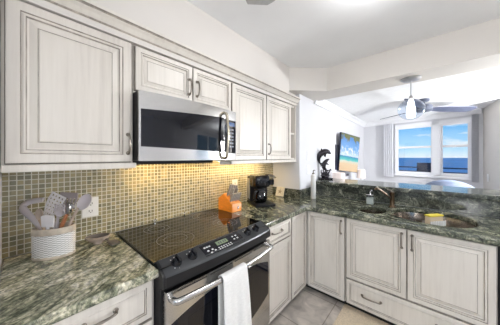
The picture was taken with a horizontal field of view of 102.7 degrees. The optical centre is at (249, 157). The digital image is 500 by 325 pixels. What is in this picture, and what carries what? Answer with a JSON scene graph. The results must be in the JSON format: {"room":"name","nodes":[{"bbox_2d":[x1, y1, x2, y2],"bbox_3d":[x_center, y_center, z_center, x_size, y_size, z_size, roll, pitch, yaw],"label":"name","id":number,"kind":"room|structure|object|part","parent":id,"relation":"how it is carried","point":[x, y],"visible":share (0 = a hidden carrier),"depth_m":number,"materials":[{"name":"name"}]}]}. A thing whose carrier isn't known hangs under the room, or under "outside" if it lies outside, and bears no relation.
{"room":"kitchen","nodes":[
{"label":"kitchen","id":0,"kind":"room"},
{"bbox_2d":[0,21,1,268],"bbox_3d":[-0.955,0.195,0.665,0.720,2.403,0.130,0,0,42],"label":"wall","id":1,"kind":"structure","parent":0,"point":[0,21],"depth_m":0.89,"materials":[{"name":"white paint"}]},
{"bbox_2d":[2,161,272,259],"bbox_3d":[-1.455,0.195,0.728,0.128,2.403,5.160,0,0,42],"label":"wall","id":2,"kind":"structure","parent":0,"point":[128,197],"depth_m":1.33,"materials":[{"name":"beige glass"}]},
{"bbox_2d":[0,0,135,172],"bbox_3d":[-0.874,-0.273,1.003,0.377,0.663,0.458,0,0,42],"label":"upper cabinet","id":3,"kind":"object","parent":2,"relation":"attached to","point":[67,85],"visible":1,"depth_m":0.86,"materials":[{"name":"paint"}]},
{"bbox_3d":[-0.771,0.044,0.911,0.026,0.029,0.458,0,0,42],"label":"light rail","id":4,"kind":"part","parent":3,"relation":"part of","materials":[{"name":"paint"}]},
{"bbox_3d":[-0.623,-0.069,1.030,0.035,0.116,0.020,0,0,42],"label":"handle","id":5,"kind":"part","parent":3,"relation":"part of","materials":[{"name":"silver metal"}]},
{"bbox_2d":[82,197,98,217],"bbox_3d":[-0.952,0.298,1.193,0.009,0.115,0.078,0,0,42],"label":"wall outlet","id":6,"kind":"object","parent":2,"relation":"attached to","point":[92,209],"visible":0.73,"depth_m":1.20,"materials":[{"name":"white plastic"}]},
{"bbox_2d":[87,208,93,213],"bbox_3d":[-0.950,0.320,1.192,0.004,0.030,0.034,0,0,42],"label":"socket","id":7,"kind":"object","parent":6,"relation":"attached to","point":[89,210],"depth_m":1.19,"materials":[{"name":"grey plastic"}]},
{"bbox_2d":[133,45,230,110],"bbox_3d":[-0.496,-0.477,1.431,0.377,0.253,0.706,0,0,42],"label":"upper cabinet","id":8,"kind":"object","parent":2,"relation":"attached to","point":[153,72],"visible":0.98,"depth_m":1.25,"materials":[{"name":"paint"}]},
{"bbox_3d":[-0.504,-0.479,1.205,0.020,0.236,0.346,0,0,42],"label":"door","id":9,"kind":"part","parent":8,"relation":"part of","materials":[{"name":"paint"}]},
{"bbox_2d":[133,90,235,164],"bbox_3d":[-0.459,-0.150,1.399,0.469,0.396,0.703,0,0,42],"label":"microwave","id":10,"kind":"object","parent":8,"relation":"attached to","point":[167,129],"visible":0.98,"depth_m":1.18,"materials":[{"name":"silver metal"}]},
{"bbox_3d":[-0.374,-0.160,1.234,0.035,0.245,0.550,0,0,42],"label":"door glass","id":11,"kind":"part","parent":10,"relation":"part of","materials":[{"name":"black glass"}]},
{"bbox_3d":[-0.167,-0.155,1.420,0.060,0.346,0.021,0,0,42],"label":"handle","id":12,"kind":"part","parent":10,"relation":"part of","materials":[{"name":"silver metal"}]},
{"bbox_3d":[-0.153,-0.164,1.506,0.034,0.367,0.136,0,0,42],"label":"control panel","id":13,"kind":"part","parent":10,"relation":"part of","materials":[{"name":"silver metal"}]},
{"bbox_3d":[-0.386,-0.459,1.297,0.035,0.116,0.020,0,0,42],"label":"handle","id":14,"kind":"part","parent":8,"relation":"part of","materials":[{"name":"silver metal"}]},
{"bbox_3d":[-0.346,-0.459,1.342,0.035,0.116,0.020,0,0,42],"label":"handle","id":15,"kind":"part","parent":8,"relation":"part of","materials":[{"name":"silver metal"}]},
{"bbox_3d":[-0.271,-0.479,1.468,0.020,0.236,0.343,0,0,42],"label":"door","id":16,"kind":"part","parent":8,"relation":"part of","materials":[{"name":"paint"}]},
{"bbox_2d":[232,179,237,184],"bbox_3d":[-0.157,0.291,2.090,0.009,0.115,0.075,0,0,42],"label":"wall outlet","id":17,"kind":"object","parent":2,"relation":"attached to","point":[235,181],"visible":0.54,"depth_m":2.09,"materials":[{"name":"white plastic"}]},
{"bbox_2d":[213,83,295,163],"bbox_3d":[0.091,-0.273,2.093,0.377,0.663,1.058,0,0,42],"label":"upper cabinet","id":18,"kind":"object","parent":2,"relation":"attached to","point":[263,122],"visible":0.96,"depth_m":1.87,"materials":[{"name":"paint"}]},
{"bbox_2d":[43,0,300,105],"bbox_3d":[-0.179,-0.649,1.556,0.100,0.089,2.222,0,0,42],"label":"crown molding","id":19,"kind":"structure","parent":18,"relation":"attached to","point":[88,9],"depth_m":1.12,"materials":[{"name":"paint"}]},
{"bbox_2d":[219,161,229,164],"bbox_3d":[-0.032,0.050,2.059,0.052,0.036,0.760,0,0,42],"label":"light","id":20,"kind":"object","parent":18,"relation":"attached to","point":[220,162],"visible":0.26,"depth_m":1.80,"materials":[{"name":"white plastic"}]},
{"bbox_3d":[0.001,-0.286,1.775,0.020,0.621,0.447,0,0,42],"label":"door","id":21,"kind":"part","parent":18,"relation":"part of","materials":[{"name":"paint"}]},
{"bbox_3d":[0.195,0.044,2.001,0.026,0.029,1.058,0,0,42],"label":"light rail","id":22,"kind":"part","parent":18,"relation":"part of","materials":[{"name":"paint"}]},
{"bbox_3d":[0.310,-0.286,2.123,0.020,0.621,0.458,0,0,42],"label":"door","id":23,"kind":"part","parent":18,"relation":"part of","materials":[{"name":"paint"}]},
{"bbox_2d":[290,105,295,159],"bbox_3d":[0.386,-0.287,2.456,0.337,0.633,0.124,0,0,42],"label":"shelf","id":24,"kind":"object","parent":2,"relation":"attached to","point":[293,108],"visible":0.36,"depth_m":2.38,"materials":[{"name":"grey wood"}]},
{"bbox_2d":[0,0,499,102],"bbox_3d":[1.345,-0.856,0.411,4.500,0.503,2.800,0,0,42],"label":"wall","id":25,"kind":"structure","parent":0,"point":[476,47],"depth_m":1.62,"materials":[{"name":"white paint"}]},
{"bbox_2d":[398,75,425,118],"bbox_3d":[1.531,-0.553,1.903,0.210,0.392,0.210,0,0,42],"label":"pendant lamp","id":26,"kind":"object","parent":25,"relation":"hanging from","point":[411,111],"visible":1,"depth_m":1.88,"materials":[{"name":"grey"}]},
{"bbox_2d":[406,99,415,118],"bbox_3d":[1.531,-0.460,1.903,0.072,0.189,0.072,0,0,42],"label":"diffuser","id":27,"kind":"object","parent":26,"relation":"attached to","point":[411,111],"depth_m":1.88,"materials":[{"name":"white glass"}]},
{"bbox_2d":[269,286,343,324],"bbox_3d":[1.436,1.419,0.665,4.700,0.155,9.100,0,0,42],"label":"floor","id":28,"kind":"structure","parent":0,"point":[309,306],"depth_m":1.75,"materials":[{"name":"tile"}]},
{"bbox_2d":[52,279,153,324],"bbox_3d":[-0.781,0.932,0.903,0.645,0.817,0.452,0,0,42],"label":"base cabinet","id":29,"kind":"object","parent":28,"relation":"on","point":[135,306],"visible":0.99,"depth_m":0.80,"materials":[{"name":"paint"}]},
{"bbox_3d":[-0.535,0.589,0.721,0.035,0.020,0.116,0,0,42],"label":"handle","id":30,"kind":"part","parent":29,"relation":"part of","materials":[{"name":"silver metal"}]},
{"bbox_3d":[-0.571,0.987,0.721,0.020,0.558,0.422,0,0,42],"label":"door","id":31,"kind":"part","parent":29,"relation":"part of","materials":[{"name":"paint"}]},
{"bbox_2d":[116,208,272,324],"bbox_3d":[-0.317,0.894,1.307,0.716,0.894,0.776,0,0,42],"label":"range cooker","id":32,"kind":"object","parent":28,"relation":"on","point":[189,253],"visible":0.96,"depth_m":1.10,"materials":[{"name":"black metal"}]},
{"bbox_3d":[-0.337,0.472,0.921,0.048,0.050,0.047,0,0,-3],"label":"knob","id":33,"kind":"part","parent":32,"relation":"part of","materials":[{"name":"black plastic"}]},
{"bbox_2d":[116,208,259,264],"bbox_3d":[-0.376,0.474,1.359,0.558,0.012,0.776,0,0,42],"label":"cooktop","id":34,"kind":"object","parent":32,"relation":"in","point":[158,243],"depth_m":1.23,"materials":[{"name":"grey glass"}]},
{"bbox_3d":[-0.281,0.472,0.980,0.048,0.049,0.047,0,0,-2],"label":"knob","id":35,"kind":"part","parent":32,"relation":"part of","materials":[{"name":"black plastic"}]},
{"bbox_3d":[-0.136,0.515,1.147,0.108,0.098,0.741,0,0,42],"label":"control panel","id":36,"kind":"part","parent":32,"relation":"part of","materials":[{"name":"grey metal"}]},
{"bbox_3d":[-0.117,0.865,1.130,0.046,0.573,0.741,0,0,42],"label":"oven door","id":37,"kind":"part","parent":32,"relation":"part of","materials":[{"name":"silver metal"}]},
{"bbox_3d":[-0.080,0.608,1.097,0.083,0.029,0.725,0,0,42],"label":"handle","id":38,"kind":"part","parent":32,"relation":"part of","materials":[{"name":"silver metal"}]},
{"bbox_3d":[-0.149,0.486,1.127,0.071,0.037,0.280,0,0,42],"label":"touch panel","id":39,"kind":"part","parent":32,"relation":"part of","materials":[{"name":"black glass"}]},
{"bbox_2d":[218,262,251,324],"bbox_3d":[-0.070,0.831,1.044,0.083,0.496,0.209,0,0,42],"label":"dish towel","id":40,"kind":"object","parent":32,"relation":"hanging from","point":[234,305],"visible":0.98,"depth_m":1.02,"materials":[{"name":"white fabric"}]},
{"bbox_3d":[-0.016,0.472,1.277,0.047,0.049,0.048,0,0,-5],"label":"knob","id":41,"kind":"part","parent":32,"relation":"part of","materials":[{"name":"black plastic"}]},
{"bbox_3d":[0.037,0.472,1.340,0.047,0.050,0.048,0,0,-4],"label":"knob","id":42,"kind":"part","parent":32,"relation":"part of","materials":[{"name":"black plastic"}]},
{"bbox_2d":[267,218,290,322],"bbox_3d":[0.015,0.932,1.802,0.645,0.817,0.414,0,0,42],"label":"base cabinet","id":43,"kind":"object","parent":28,"relation":"on","point":[280,238],"visible":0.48,"depth_m":1.64,"materials":[{"name":"paint"}]},
{"bbox_3d":[0.224,0.607,1.619,0.020,0.148,0.392,0,0,42],"label":"drawer","id":44,"kind":"part","parent":43,"relation":"part of","materials":[{"name":"paint"}]},
{"bbox_2d":[290,211,347,304],"bbox_3d":[0.580,0.932,2.198,0.965,0.817,0.920,0,0,42],"label":"base cabinet","id":45,"kind":"object","parent":28,"relation":"on","point":[318,240],"visible":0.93,"depth_m":1.86,"materials":[{"name":"paint"}]},
{"bbox_2d":[0,187,499,324],"bbox_3d":[0.603,0.453,1.089,2.471,0.138,2.568,0,0,42],"label":"countertop","id":46,"kind":"structure","parent":45,"relation":"on","point":[49,292],"depth_m":0.91,"materials":[{"name":"stone"}]},
{"bbox_2d":[31,222,75,260],"bbox_3d":[-0.961,0.409,0.983,0.129,0.143,0.156,0,0,42],"label":"utensil crock","id":47,"kind":"object","parent":46,"relation":"on","point":[50,244],"visible":0.97,"depth_m":0.94,"materials":[{"name":"white ceramic"}]},
{"bbox_2d":[19,197,44,229],"bbox_3d":[-1.038,0.332,0.976,0.145,0.265,0.120,0,0,42],"label":"scraper","id":48,"kind":"object","parent":47,"relation":"in","point":[23,209],"visible":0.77,"depth_m":0.97,"materials":[{"name":"grey plastic"}]},
{"bbox_2d":[35,208,45,229],"bbox_3d":[-0.978,0.354,0.958,0.058,0.219,0.070,0,0,42],"label":"wooden spoon","id":49,"kind":"object","parent":47,"relation":"in","point":[39,212],"visible":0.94,"depth_m":0.95,"materials":[{"name":"beige wood"}]},
{"bbox_2d":[35,208,43,219],"bbox_3d":[-1.002,0.273,0.955,0.037,0.057,0.011,0,0,0],"label":"bowl","id":50,"kind":"object","parent":49,"relation":"on","point":[39,212],"depth_m":0.95,"materials":[{"name":"grey wood"}]},
{"bbox_2d":[41,215,53,229],"bbox_3d":[-0.956,0.368,0.945,0.048,0.186,0.043,0,0,42],"label":"spatula","id":51,"kind":"object","parent":47,"relation":"in","point":[47,221],"visible":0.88,"depth_m":0.94,"materials":[{"name":"white plastic"}]},
{"bbox_2d":[43,191,65,228],"bbox_3d":[-0.976,0.319,1.002,0.093,0.289,0.080,0,0,42],"label":"slotted turner","id":52,"kind":"object","parent":47,"relation":"in","point":[47,206],"visible":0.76,"depth_m":1.00,"materials":[{"name":"white plastic"}]},
{"bbox_3d":[-0.983,0.240,1.008,0.105,0.132,0.022,0,0,5],"label":"blade","id":53,"kind":"part","parent":52,"relation":"part of","materials":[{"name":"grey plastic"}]},
{"bbox_2d":[53,204,64,228],"bbox_3d":[-0.930,0.343,0.971,0.071,0.238,0.047,0,0,42],"label":"fork","id":54,"kind":"object","parent":47,"relation":"in","point":[60,210],"visible":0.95,"depth_m":0.98,"materials":[{"name":"grey plastic"}]},
{"bbox_3d":[-0.951,0.374,0.977,0.036,0.175,0.015,0,0,1],"label":"handle","id":55,"kind":"part","parent":54,"relation":"part of","materials":[{"name":"grey plastic"}]},
{"bbox_2d":[59,214,67,227],"bbox_3d":[-0.932,0.371,0.976,0.064,0.184,0.066,0,0,42],"label":"whisk","id":56,"kind":"object","parent":47,"relation":"in","point":[65,217],"visible":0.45,"depth_m":0.97,"materials":[{"name":"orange wood"}]},
{"bbox_2d":[60,192,77,214],"bbox_3d":[-0.938,0.322,1.016,0.070,0.282,0.092,0,0,42],"label":"slotted turner","id":57,"kind":"object","parent":47,"relation":"in","point":[68,195],"visible":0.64,"depth_m":1.02,"materials":[{"name":"grey plastic"}]},
{"bbox_2d":[66,202,74,214],"bbox_3d":[-0.932,0.344,1.002,0.080,0.238,0.084,0,0,42],"label":"ladle","id":58,"kind":"object","parent":47,"relation":"in","point":[70,207],"visible":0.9,"depth_m":1.01,"materials":[{"name":"silver metal"}]},
{"bbox_2d":[66,194,91,226],"bbox_3d":[-0.895,0.328,1.012,0.097,0.273,0.138,0,0,42],"label":"wooden spoon","id":59,"kind":"object","parent":47,"relation":"in","point":[84,201],"visible":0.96,"depth_m":1.03,"materials":[{"name":"grey wood"}]},
{"bbox_3d":[-0.924,0.361,1.008,0.105,0.207,0.015,0,0,-21],"label":"handle","id":60,"kind":"part","parent":59,"relation":"part of","materials":[{"name":"grey wood"}]},
{"bbox_2d":[76,194,91,209],"bbox_3d":[-0.853,0.231,1.034,0.075,0.080,0.026,0,0,0],"label":"bowl","id":61,"kind":"object","parent":59,"relation":"on","point":[84,201],"depth_m":1.04,"materials":[{"name":"grey"}]},
{"bbox_2d":[85,233,119,245],"bbox_3d":[-0.818,0.462,1.105,0.167,0.040,0.132,0,0,42],"label":"spoon rest","id":62,"kind":"object","parent":46,"relation":"on","point":[98,238],"visible":1,"depth_m":1.11,"materials":[{"name":"beige ceramic"}]},
{"bbox_3d":[-0.855,0.462,1.125,0.085,0.040,0.112,0,0,42],"label":"dish","id":63,"kind":"part","parent":62,"relation":"part of","materials":[{"name":"beige ceramic"}]},
{"bbox_3d":[-0.751,0.468,1.098,0.048,0.017,0.044,0,0,25],"label":"handle","id":64,"kind":"part","parent":62,"relation":"part of","materials":[{"name":"grey ceramic"}]},
{"bbox_2d":[218,193,240,212],"bbox_3d":[-0.184,0.403,1.825,0.187,0.156,0.118,0,0,42],"label":"knife block","id":65,"kind":"object","parent":46,"relation":"on","point":[224,204],"visible":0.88,"depth_m":1.78,"materials":[{"name":"orange wood"}]},
{"bbox_2d":[227,184,231,196],"bbox_3d":[-0.184,0.297,1.770,0.067,0.119,0.017,0,0,42],"label":"kitchen knife","id":66,"kind":"object","parent":65,"relation":"in","point":[230,186],"visible":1,"depth_m":1.76,"materials":[{"name":"silver metal"}]},
{"bbox_2d":[247,174,275,207],"bbox_3d":[0.108,0.325,2.044,0.337,0.313,0.313,0,0,42],"label":"coffee maker","id":67,"kind":"object","parent":46,"relation":"on","point":[257,184],"visible":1,"depth_m":1.95,"materials":[{"name":"black plastic"}]},
{"bbox_3d":[-0.018,0.327,2.101,0.005,0.210,0.083,0,0,-18],"label":"plate","id":68,"kind":"part","parent":67,"relation":"part of","materials":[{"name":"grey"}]},
{"bbox_2d":[275,186,284,196],"bbox_3d":[0.371,0.424,2.467,0.114,0.111,0.044,0,0,42],"label":"decorative tile","id":69,"kind":"object","parent":46,"relation":"on","point":[280,190],"depth_m":2.46,"materials":[{"name":"beige"}]},
{"bbox_2d":[311,170,315,198],"bbox_3d":[0.739,0.314,2.331,0.061,0.336,0.058,0,0,42],"label":"soap bottle","id":70,"kind":"object","parent":46,"relation":"on","point":[313,176],"visible":1,"depth_m":2.31,"materials":[{"name":"white ceramic"}]},
{"bbox_2d":[366,190,374,204],"bbox_3d":[1.226,0.406,2.041,0.068,0.152,0.076,0,0,42],"label":"soap dispenser","id":71,"kind":"object","parent":46,"relation":"on","point":[369,200],"visible":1,"depth_m":2.02,"materials":[{"name":"clear glass"}]},
{"bbox_2d":[374,187,395,207],"bbox_3d":[1.297,0.384,1.918,0.154,0.196,0.198,0,0,42],"label":"faucet","id":72,"kind":"object","parent":46,"relation":"on","point":[392,194],"visible":1,"depth_m":1.92,"materials":[{"name":"brown metal"}]},
{"bbox_3d":[1.281,0.352,1.918,0.209,0.133,0.022,0,0,-13],"label":"spout","id":73,"kind":"part","parent":72,"relation":"part of","materials":[{"name":"brown metal"}]},
{"bbox_2d":[359,210,476,227],"bbox_3d":[1.380,0.608,1.710,0.817,0.172,0.563,0,0,42],"label":"sink","id":74,"kind":"object","parent":46,"relation":"in","point":[418,217],"visible":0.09,"depth_m":1.85,"materials":[{"name":"silver metal"}]},
{"bbox_3d":[1.122,0.593,1.845,0.251,0.142,0.350,0,0,42],"label":"bowl","id":75,"kind":"part","parent":74,"relation":"part of","materials":[{"name":"silver metal"}]},
{"bbox_2d":[422,220,445,225],"bbox_3d":[1.442,0.513,1.567,0.138,0.041,0.152,0,0,42],"label":"sponge caddy","id":76,"kind":"object","parent":74,"relation":"on","point":[440,223],"visible":0.66,"depth_m":1.54,"materials":[{"name":"grey plastic"}]},
{"bbox_2d":[424,213,443,223],"bbox_3d":[1.442,0.489,1.567,0.114,0.080,0.128,0,0,42],"label":"sponge","id":77,"kind":"object","parent":76,"relation":"in","point":[429,218],"visible":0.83,"depth_m":1.55,"materials":[{"name":"beige"}]},
{"bbox_3d":[1.470,0.608,1.630,0.576,0.172,0.563,0,0,42],"label":"bowl","id":78,"kind":"part","parent":74,"relation":"part of","materials":[{"name":"silver metal"}]},
{"bbox_3d":[0.459,0.900,1.884,0.020,0.736,0.272,0,0,42],"label":"door","id":79,"kind":"part","parent":45,"relation":"part of","materials":[{"name":"paint"}]},
{"bbox_3d":[0.705,0.900,1.874,0.338,0.736,0.020,0,0,42],"label":"door","id":80,"kind":"part","parent":45,"relation":"part of","materials":[{"name":"paint"}]},
{"bbox_2d":[333,304,389,324],"bbox_3d":[0.766,1.335,1.111,0.795,0.012,1.180,0,0,42],"label":"floor mat","id":81,"kind":"object","parent":28,"relation":"on","point":[348,315],"visible":1,"depth_m":1.65,"materials":[{"name":"beige fabric"}]},
{"bbox_2d":[346,218,497,324],"bbox_3d":[1.349,0.932,1.688,0.852,0.817,0.665,0,0,42],"label":"base cabinet","id":82,"kind":"object","parent":28,"relation":"on","point":[395,275],"visible":0.98,"depth_m":1.43,"materials":[{"name":"paint"}]},
{"bbox_3d":[0.969,1.146,1.603,0.150,0.020,0.035,0,0,42],"label":"handle","id":83,"kind":"part","parent":82,"relation":"part of","materials":[{"name":"silver metal"}]},
{"bbox_3d":[0.999,0.788,1.613,0.412,0.512,0.020,0,0,42],"label":"door","id":84,"kind":"part","parent":82,"relation":"part of","materials":[{"name":"paint"}]},
{"bbox_3d":[1.116,0.621,1.474,0.020,0.125,0.035,0,0,42],"label":"handle","id":85,"kind":"part","parent":82,"relation":"part of","materials":[{"name":"silver metal"}]},
{"bbox_3d":[1.158,1.161,1.473,0.836,0.206,0.020,0,0,42],"label":"drawer","id":86,"kind":"part","parent":82,"relation":"part of","materials":[{"name":"paint"}]},
{"bbox_3d":[1.161,0.621,1.434,0.020,0.125,0.035,0,0,42],"label":"handle","id":87,"kind":"part","parent":82,"relation":"part of","materials":[{"name":"silver metal"}]},
{"bbox_3d":[1.315,0.788,1.333,0.416,0.512,0.020,0,0,42],"label":"door","id":88,"kind":"part","parent":82,"relation":"part of","materials":[{"name":"paint"}]},
{"bbox_2d":[425,180,473,187],"bbox_3d":[3.057,0.834,3.076,0.726,1.017,0.678,0,0,42],"label":"barrel chair","id":89,"kind":"object","parent":28,"relation":"on","point":[453,183],"visible":0.16,"depth_m":2.84,"materials":[{"name":"fabric"}]},
{"bbox_2d":[498,246,499,324],"bbox_3d":[1.905,0.933,1.211,0.602,0.815,0.640,0,0,42],"label":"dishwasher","id":90,"kind":"object","parent":28,"relation":"on","point":[498,246],"visible":0.02,"depth_m":1.21,"materials":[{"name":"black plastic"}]},
{"bbox_3d":[1.864,0.954,3.546,0.300,0.775,1.720,0,0,42],"label":"console table","id":91,"kind":"object","parent":28,"relation":"on","visible":0},
{"bbox_2d":[332,172,344,178],"bbox_3d":[1.340,0.399,3.022,0.190,0.335,0.190,0,0,42],"label":"table lamp","id":92,"kind":"object","parent":91,"relation":"on","point":[338,175],"visible":0.34,"depth_m":2.95,"materials":[{"name":"grey"}]},
{"bbox_2d":[356,169,365,179],"bbox_3d":[2.072,0.399,3.735,0.150,0.335,0.150,0,0,42],"label":"table lamp","id":93,"kind":"object","parent":91,"relation":"on","point":[360,172],"visible":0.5,"depth_m":3.68,"materials":[{"name":"grey"}]},
{"bbox_2d":[273,94,363,189],"bbox_3d":[1.556,0.151,3.842,0.505,2.490,3.495,0,0,42],"label":"wall","id":94,"kind":"structure","parent":0,"point":[318,128],"depth_m":2.66,"materials":[{"name":"white paint"}]},
{"bbox_2d":[314,100,365,126],"bbox_3d":[1.803,-0.751,3.684,0.075,0.085,2.805,0,0,42],"label":"crown molding","id":95,"kind":"structure","parent":94,"relation":"attached to","point":[325,104],"depth_m":3.26,"materials":[{"name":"white wood"}]},
{"bbox_2d":[335,132,359,172],"bbox_3d":[1.712,-0.060,3.483,0.203,0.702,0.726,0,0,42],"label":"television","id":96,"kind":"object","parent":94,"relation":"attached to","point":[347,151],"visible":1,"depth_m":3.43,"materials":[{"name":"black"}]},
{"bbox_2d":[187,0,499,67],"bbox_3d":[0.392,-1.057,-0.815,4.300,0.100,5.500,0,0,42],"label":"ceiling","id":97,"kind":"structure","parent":0,"point":[297,33],"depth_m":1.50,"materials":[{"name":"white paint"}]},
{"bbox_2d":[246,0,274,4],"bbox_3d":[0.158,-0.884,0.569,0.869,0.245,0.786,0,0,42],"label":"ceiling fan","id":98,"kind":"object","parent":97,"relation":"hanging from","point":[253,2],"visible":1,"depth_m":1.04,"materials":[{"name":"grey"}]},
{"bbox_2d":[316,194,497,217],"bbox_3d":[1.642,0.844,1.980,2.095,0.995,0.098,0,0,42],"label":"wall","id":99,"kind":"structure","parent":0,"point":[316,194],"depth_m":1.89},
{"bbox_2d":[316,184,499,217],"bbox_3d":[1.611,0.413,1.927,2.073,0.135,0.021,0,0,42],"label":"backsplash","id":100,"kind":"structure","parent":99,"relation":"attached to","point":[490,208],"depth_m":1.88,"materials":[{"name":"stone"}]},
{"bbox_2d":[316,178,499,200],"bbox_3d":[1.760,0.325,2.051,2.173,0.041,0.495,0,0,42],"label":"breakfast bar","id":101,"kind":"object","parent":99,"relation":"on","point":[462,192],"visible":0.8,"depth_m":1.96,"materials":[{"name":"stone"}]},
{"bbox_2d":[317,149,332,179],"bbox_3d":[1.034,0.092,2.752,0.203,0.428,0.198,0,0,42],"label":"sculpture","id":102,"kind":"object","parent":101,"relation":"on","point":[325,175],"visible":1,"depth_m":2.73,"materials":[{"name":"brown metal"}]},
{"bbox_2d":[326,66,499,122],"bbox_3d":[3.459,-0.844,2.647,4.300,0.100,3.450,0,0,42],"label":"ceiling","id":103,"kind":"structure","parent":0,"point":[480,88],"depth_m":2.62,"materials":[{"name":"white paint"}]},
{"bbox_2d":[383,98,477,118],"bbox_3d":[2.317,-0.707,2.687,1.125,0.175,1.252,0,0,42],"label":"ceiling fan","id":104,"kind":"object","parent":103,"relation":"hanging from","point":[420,106],"visible":0.88,"depth_m":2.71,"materials":[{"name":"grey metal"}]},
{"bbox_3d":[2.074,-0.664,2.491,0.630,0.043,0.140,0,0,-39],"label":"blade","id":105,"kind":"part","parent":104,"relation":"part of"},
{"bbox_3d":[2.387,-0.671,2.748,0.190,0.105,0.190,0,0,42],"label":"motor","id":106,"kind":"part","parent":104,"relation":"part of","materials":[{"name":"grey metal"}]},
{"bbox_3d":[2.792,-0.664,2.766,0.630,0.043,0.140,0,0,-2],"label":"blade","id":107,"kind":"part","parent":104,"relation":"part of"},
{"bbox_2d":[364,108,482,188],"bbox_3d":[3.355,0.196,3.995,2.377,2.400,0.636,0,0,42],"label":"wall","id":108,"kind":"structure","parent":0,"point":[373,135],"depth_m":4.26,"materials":[{"name":"white paint"}]},
{"bbox_2d":[384,124,393,176],"bbox_3d":[2.969,-0.144,4.279,0.182,1.120,0.072,0,0,42],"label":"curtain","id":109,"kind":"object","parent":108,"relation":"hanging from","point":[388,128],"visible":1,"depth_m":4.28,"materials":[{"name":"white fabric"}]},
{"bbox_2d":[395,121,431,129],"bbox_3d":[3.235,-0.619,3.984,0.588,0.100,0.163,0,0,42],"label":"roller shade","id":110,"kind":"object","parent":108,"relation":"attached to","point":[422,124],"visible":1,"depth_m":3.95,"materials":[{"name":"white fabric"}]},
{"bbox_2d":[394,174,471,179],"bbox_3d":[3.392,0.371,3.802,1.162,0.030,0.311,0,0,42],"label":"window sill","id":111,"kind":"structure","parent":108,"relation":"attached to","point":[394,174],"depth_m":3.70,"materials":[{"name":"white"}]},
{"bbox_2d":[395,121,471,177],"bbox_3d":[3.454,-0.154,3.836,1.118,1.020,0.359,0,0,42],"label":"window","id":112,"kind":"structure","parent":108,"relation":"attached to","point":[437,145],"depth_m":3.70,"materials":[{"name":"white wood"}]},
{"bbox_3d":[3.305,-0.146,4.030,0.040,0.915,0.565,0,0,-36],"label":"sash","id":113,"kind":"part","parent":112,"relation":"part of","materials":[{"name":"white"}]},
{"bbox_3d":[3.650,-0.146,3.563,0.040,0.915,0.355,0,0,-36],"label":"sash","id":114,"kind":"part","parent":112,"relation":"part of","materials":[{"name":"white"}]},
{"bbox_2d":[439,117,471,125],"bbox_3d":[3.590,-0.619,3.504,0.398,0.100,0.123,0,0,42],"label":"roller shade","id":115,"kind":"object","parent":108,"relation":"attached to","point":[468,119],"visible":0.98,"depth_m":3.49,"materials":[{"name":"white fabric"}]},
{"bbox_2d":[472,114,478,182],"bbox_3d":[3.701,-0.144,3.288,0.082,1.120,0.057,0,0,42],"label":"curtain","id":116,"kind":"object","parent":108,"relation":"hanging from","point":[475,117],"visible":1,"depth_m":3.28,"materials":[{"name":"white fabric"}]},
{"bbox_2d":[483,99,499,189],"bbox_3d":[3.673,0.196,2.971,0.210,2.400,0.880,0,0,42],"label":"wall","id":117,"kind":"structure","parent":0,"point":[491,113],"depth_m":2.97,"materials":[{"name":"white paint"}]},
{"bbox_3d":[4.302,1.456,4.447,4.699,0.120,2.773,0,0,42],"label":"balcony slab","id":118,"kind":"object","parent":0,"visible":0},
{"bbox_2d":[417,163,430,171],"bbox_3d":[4.087,0.767,4.677,0.502,1.258,0.531,0,0,42],"label":"balcony chair","id":119,"kind":"object","parent":118,"relation":"on","point":[421,167],"visible":0.11,"depth_m":4.84,"materials":[{"name":"grey"}]},
{"bbox_2d":[399,166,467,173],"bbox_3d":[4.885,0.826,4.753,3.725,1.140,0.829,0,0,42],"label":"balcony railing","id":120,"kind":"object","parent":118,"relation":"on","point":[399,166],"visible":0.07,"depth_m":4.86,"materials":[{"name":"grey"}]},
{"bbox_3d":[4.885,0.381,4.753,0.040,0.030,3.800,0,0,-36],"label":"rail","id":121,"kind":"part","parent":120,"relation":"part of","materials":[{"name":"grey metal"}]},
{"bbox_3d":[4.885,0.271,4.753,0.040,0.030,3.800,0,0,-36],"label":"rail","id":122,"kind":"part","parent":120,"relation":"part of","materials":[{"name":"grey"}]},
{"label":"outside","id":123,"kind":"structure","parent":0,"visible":0},
{"bbox_2d":[399,158,467,172],"bbox_3d":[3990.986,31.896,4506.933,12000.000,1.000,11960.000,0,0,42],"label":"sea","id":124,"kind":"structure","parent":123,"point":[447,162],"depth_m":981.30,"materials":[{"name":"blue liquid"}]}
]}

